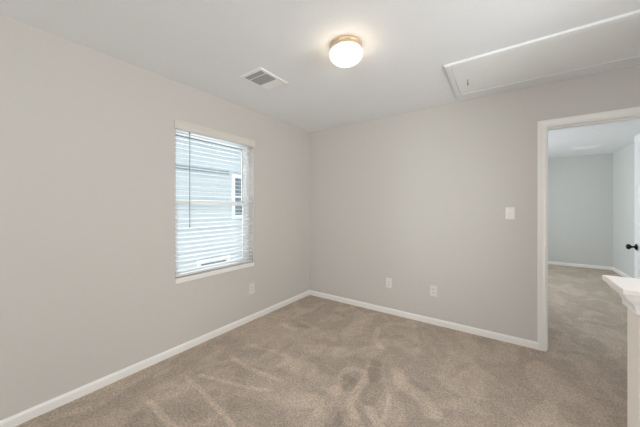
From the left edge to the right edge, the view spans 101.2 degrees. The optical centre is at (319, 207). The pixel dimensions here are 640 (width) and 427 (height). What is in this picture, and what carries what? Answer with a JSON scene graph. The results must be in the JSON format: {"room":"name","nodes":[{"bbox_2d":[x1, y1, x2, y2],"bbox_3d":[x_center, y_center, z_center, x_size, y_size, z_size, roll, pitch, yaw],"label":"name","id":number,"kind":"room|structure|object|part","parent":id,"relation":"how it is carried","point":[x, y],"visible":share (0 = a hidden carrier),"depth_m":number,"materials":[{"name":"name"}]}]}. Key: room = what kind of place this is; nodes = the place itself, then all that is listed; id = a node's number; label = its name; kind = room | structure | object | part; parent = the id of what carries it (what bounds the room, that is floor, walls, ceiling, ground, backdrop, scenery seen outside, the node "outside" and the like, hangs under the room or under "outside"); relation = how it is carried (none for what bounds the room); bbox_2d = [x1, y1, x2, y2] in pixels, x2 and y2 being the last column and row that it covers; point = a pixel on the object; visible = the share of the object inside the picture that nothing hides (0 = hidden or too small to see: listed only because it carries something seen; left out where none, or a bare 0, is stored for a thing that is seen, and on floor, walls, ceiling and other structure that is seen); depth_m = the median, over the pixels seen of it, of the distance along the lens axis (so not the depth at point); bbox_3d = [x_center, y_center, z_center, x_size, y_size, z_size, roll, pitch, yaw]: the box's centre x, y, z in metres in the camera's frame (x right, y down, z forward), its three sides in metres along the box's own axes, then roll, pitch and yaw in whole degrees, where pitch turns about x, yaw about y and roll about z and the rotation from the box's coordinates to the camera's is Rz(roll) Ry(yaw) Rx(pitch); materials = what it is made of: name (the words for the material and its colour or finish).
{"room":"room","nodes":[
{"label":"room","id":0,"kind":"room"},
{"bbox_2d":[0,14,309,420],"bbox_3d":[-2.088,0.092,1.359,0.160,2.440,6.720,0,0,35],"label":"wall","id":1,"kind":"structure","parent":0,"point":[89,292],"depth_m":1.92,"materials":[{"name":"white paint"}]},
{"bbox_2d":[0,290,309,426],"bbox_3d":[-2.052,1.279,1.260,0.013,0.066,6.600,0,0,35],"label":"baseboard","id":2,"kind":"structure","parent":1,"relation":"attached to","point":[26,415],"depth_m":2.02,"materials":[{"name":"white paint"}]},
{"bbox_2d":[175,131,248,273],"bbox_3d":[-1.134,-0.038,2.782,0.070,1.420,0.890,0,0,35],"label":"window","id":3,"kind":"structure","parent":1,"relation":"in","point":[244,193],"depth_m":3.06,"materials":[{"name":"white plastic"}]},
{"bbox_3d":[-1.145,-0.367,2.791,0.025,0.698,0.826,0,0,35],"label":"sash","id":4,"kind":"part","parent":3,"relation":"part of","materials":[{"name":"white plastic"}]},
{"bbox_3d":[-1.122,0.291,2.774,0.025,0.698,0.826,0,0,35],"label":"sash","id":5,"kind":"part","parent":3,"relation":"part of","materials":[{"name":"white plastic"}]},
{"bbox_2d":[174,119,254,276],"bbox_3d":[-1.052,-0.072,2.721,0.088,1.408,0.912,0,0,35],"label":"window blind","id":6,"kind":"object","parent":3,"relation":"attached to","point":[180,126],"visible":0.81,"depth_m":2.65,"materials":[{"name":"beige plastic"}]},
{"bbox_3d":[-1.062,-0.721,2.732,0.058,0.046,0.878,0,0,35],"label":"head rail","id":7,"kind":"part","parent":6,"relation":"part of","materials":[{"name":"white plastic"}]},
{"bbox_3d":[-1.064,0.622,2.733,0.051,0.020,0.870,0,0,35],"label":"rail","id":8,"kind":"part","parent":6,"relation":"part of","materials":[{"name":"white plastic"}]},
{"bbox_2d":[175,262,253,283],"bbox_3d":[-1.065,0.662,2.734,0.097,0.044,0.894,0,0,35],"label":"window sill","id":9,"kind":"structure","parent":1,"relation":"attached to","point":[194,276],"depth_m":2.63,"materials":[{"name":"white paint"}]},
{"bbox_2d":[249,283,253,293],"bbox_3d":[-0.790,0.944,3.054,0.009,0.120,0.074,0,0,35],"label":"wall outlet","id":10,"kind":"object","parent":1,"relation":"attached to","point":[251,286],"visible":1,"depth_m":3.05,"materials":[{"name":"white plastic"}]},
{"bbox_2d":[0,0,639,157],"bbox_3d":[1.048,-1.203,2.023,4.520,0.150,11.740,0,0,35],"label":"ceiling","id":11,"kind":"structure","parent":0,"point":[206,46],"depth_m":1.78,"materials":[{"name":"white paint"}]},
{"bbox_2d":[240,67,287,89],"bbox_3d":[-0.490,-1.123,2.324,0.262,0.010,0.330,0,0,35],"label":"ceiling vent","id":12,"kind":"object","parent":11,"relation":"in","point":[260,77],"visible":1,"depth_m":2.30,"materials":[{"name":"white metal"}]},
{"bbox_2d":[330,35,362,66],"bbox_3d":[0.181,-1.064,1.830,0.227,0.128,0.227,0,0,35],"label":"ceiling lamp","id":13,"kind":"object","parent":11,"relation":"attached to","point":[345,50],"visible":1,"depth_m":1.76,"materials":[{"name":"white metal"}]},
{"bbox_2d":[444,10,639,96],"bbox_3d":[1.752,-1.093,1.970,1.388,0.070,0.685,0,0,35],"label":"attic hatch","id":14,"kind":"object","parent":11,"relation":"attached to","point":[617,38],"visible":1,"depth_m":1.94,"materials":[{"name":"white paint"}]},
{"bbox_2d":[571,145,601,149],"bbox_3d":[5.018,-1.123,4.962,0.380,0.010,0.300,0,0,35],"label":"ceiling vent","id":15,"kind":"object","parent":11,"relation":"in","point":[592,146],"visible":1,"depth_m":4.93,"materials":[{"name":"white metal"}]},
{"bbox_2d":[15,264,626,426],"bbox_3d":[1.048,1.387,2.023,4.520,0.150,11.740,0,0,35],"label":"floor","id":16,"kind":"structure","parent":0,"point":[309,361],"depth_m":2.04,"materials":[{"name":"carpet"}]},
{"bbox_2d":[310,64,639,341],"bbox_3d":[1.612,0.092,2.788,4.240,2.440,0.120,0,0,35],"label":"wall","id":17,"kind":"structure","parent":0,"point":[418,200],"depth_m":2.88,"materials":[{"name":"white paint"}]},
{"bbox_2d":[386,278,391,287],"bbox_3d":[0.850,0.936,3.246,0.074,0.120,0.009,0,0,35],"label":"wall outlet","id":18,"kind":"object","parent":17,"relation":"attached to","point":[388,280],"visible":1,"depth_m":3.24,"materials":[{"name":"white plastic"}]},
{"bbox_2d":[310,290,537,349],"bbox_3d":[0.924,1.279,3.191,2.651,0.066,0.013,0,0,35],"label":"baseboard","id":19,"kind":"structure","parent":17,"relation":"attached to","point":[489,334],"depth_m":2.92,"materials":[{"name":"white paint"}]},
{"bbox_2d":[430,285,436,296],"bbox_3d":[1.271,0.938,2.949,0.074,0.120,0.009,0,0,35],"label":"wall outlet","id":20,"kind":"object","parent":17,"relation":"attached to","point":[433,289],"visible":1,"depth_m":2.95,"materials":[{"name":"white plastic"}]},
{"bbox_2d":[505,207,514,219],"bbox_3d":[1.838,0.059,2.543,0.076,0.120,0.018,0,0,35],"label":"light switch","id":21,"kind":"object","parent":17,"relation":"attached to","point":[509,211],"visible":1,"depth_m":2.54,"materials":[{"name":"white plastic"}]},
{"bbox_2d":[537,106,639,351],"bbox_3d":[2.426,0.261,2.213,0.931,2.102,0.158,0,0,35],"label":"door frame","id":22,"kind":"structure","parent":17,"relation":"attached to","point":[633,113],"depth_m":2.40,"materials":[{"name":"white paint"}]},
{"bbox_2d":[626,134,639,278],"bbox_3d":[2.981,0.292,2.348,0.177,2.016,0.735,0,0,35],"label":"door","id":23,"kind":"structure","parent":17,"relation":"in","point":[636,246],"depth_m":2.62,"materials":[{"name":"white paint"}]},
{"bbox_3d":[3.119,0.397,2.636,0.071,0.064,0.064,0,0,35],"label":"knob","id":24,"kind":"part","parent":23,"relation":"part of","materials":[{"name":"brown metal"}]},
{"bbox_3d":[2.985,-0.470,2.353,0.035,0.235,0.533,0,0,35],"label":"panel","id":25,"kind":"part","parent":23,"relation":"part of","materials":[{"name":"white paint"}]},
{"bbox_3d":[2.985,-0.108,2.353,0.035,0.240,0.533,0,0,35],"label":"panel","id":26,"kind":"part","parent":23,"relation":"part of","materials":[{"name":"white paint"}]},
{"bbox_3d":[2.985,0.252,2.353,0.035,0.230,0.533,0,0,35],"label":"panel","id":27,"kind":"part","parent":23,"relation":"part of","materials":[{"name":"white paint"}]},
{"bbox_3d":[2.985,0.612,2.353,0.035,0.240,0.533,0,0,35],"label":"panel","id":28,"kind":"part","parent":23,"relation":"part of","materials":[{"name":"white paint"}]},
{"bbox_2d":[548,153,612,266],"bbox_3d":[4.724,0.092,6.540,3.720,2.440,0.120,0,0,35],"label":"wall","id":29,"kind":"structure","parent":0,"point":[580,188],"depth_m":5.77,"materials":[{"name":"white paint"}]},
{"bbox_2d":[548,261,611,269],"bbox_3d":[4.702,1.279,6.474,3.440,0.066,0.013,0,0,35],"label":"baseboard","id":30,"kind":"structure","parent":29,"relation":"attached to","point":[549,262],"depth_m":5.76,"materials":[{"name":"white paint"}]},
{"bbox_2d":[602,275,639,426],"bbox_3d":[1.412,0.769,0.436,1.276,1.086,0.191,0,0,35],"label":"wall","id":31,"kind":"structure","parent":0,"point":[628,289],"depth_m":0.78,"materials":[{"name":"white paint"}]},
{"bbox_3d":[1.424,0.274,0.443,1.264,0.062,0.163,0,0,35],"label":"cap moulding","id":32,"kind":"part","parent":31,"relation":"part of","materials":[{"name":"white paint"}]},
{"bbox_2d":[613,143,633,277],"bbox_3d":[4.759,0.092,3.468,0.120,2.440,4.860,0,0,35],"label":"wall","id":33,"kind":"structure","parent":0,"point":[623,159],"depth_m":4.99,"materials":[{"name":"white paint"}]},
{"bbox_2d":[612,267,631,277],"bbox_3d":[4.739,1.279,3.555,0.013,0.066,4.740,0,0,35],"label":"baseboard","id":34,"kind":"structure","parent":33,"relation":"attached to","point":[613,268],"depth_m":5.09,"materials":[{"name":"white paint"}]},
{"label":"outside","id":35,"kind":"structure","parent":0,"visible":0},
{"bbox_3d":[-6.758,4.312,8.618,15.840,0.100,28.000,0,0,35],"label":"ground","id":36,"kind":"structure","parent":35,"visible":0},
{"bbox_2d":[176,136,242,270],"bbox_3d":[-4.445,0.487,6.987,5.440,7.550,12.400,0,0,35],"label":"neighboring house","id":37,"kind":"structure","parent":36,"relation":"on","point":[225,191],"depth_m":5.84,"materials":[{"name":"grey paint"}]}
]}

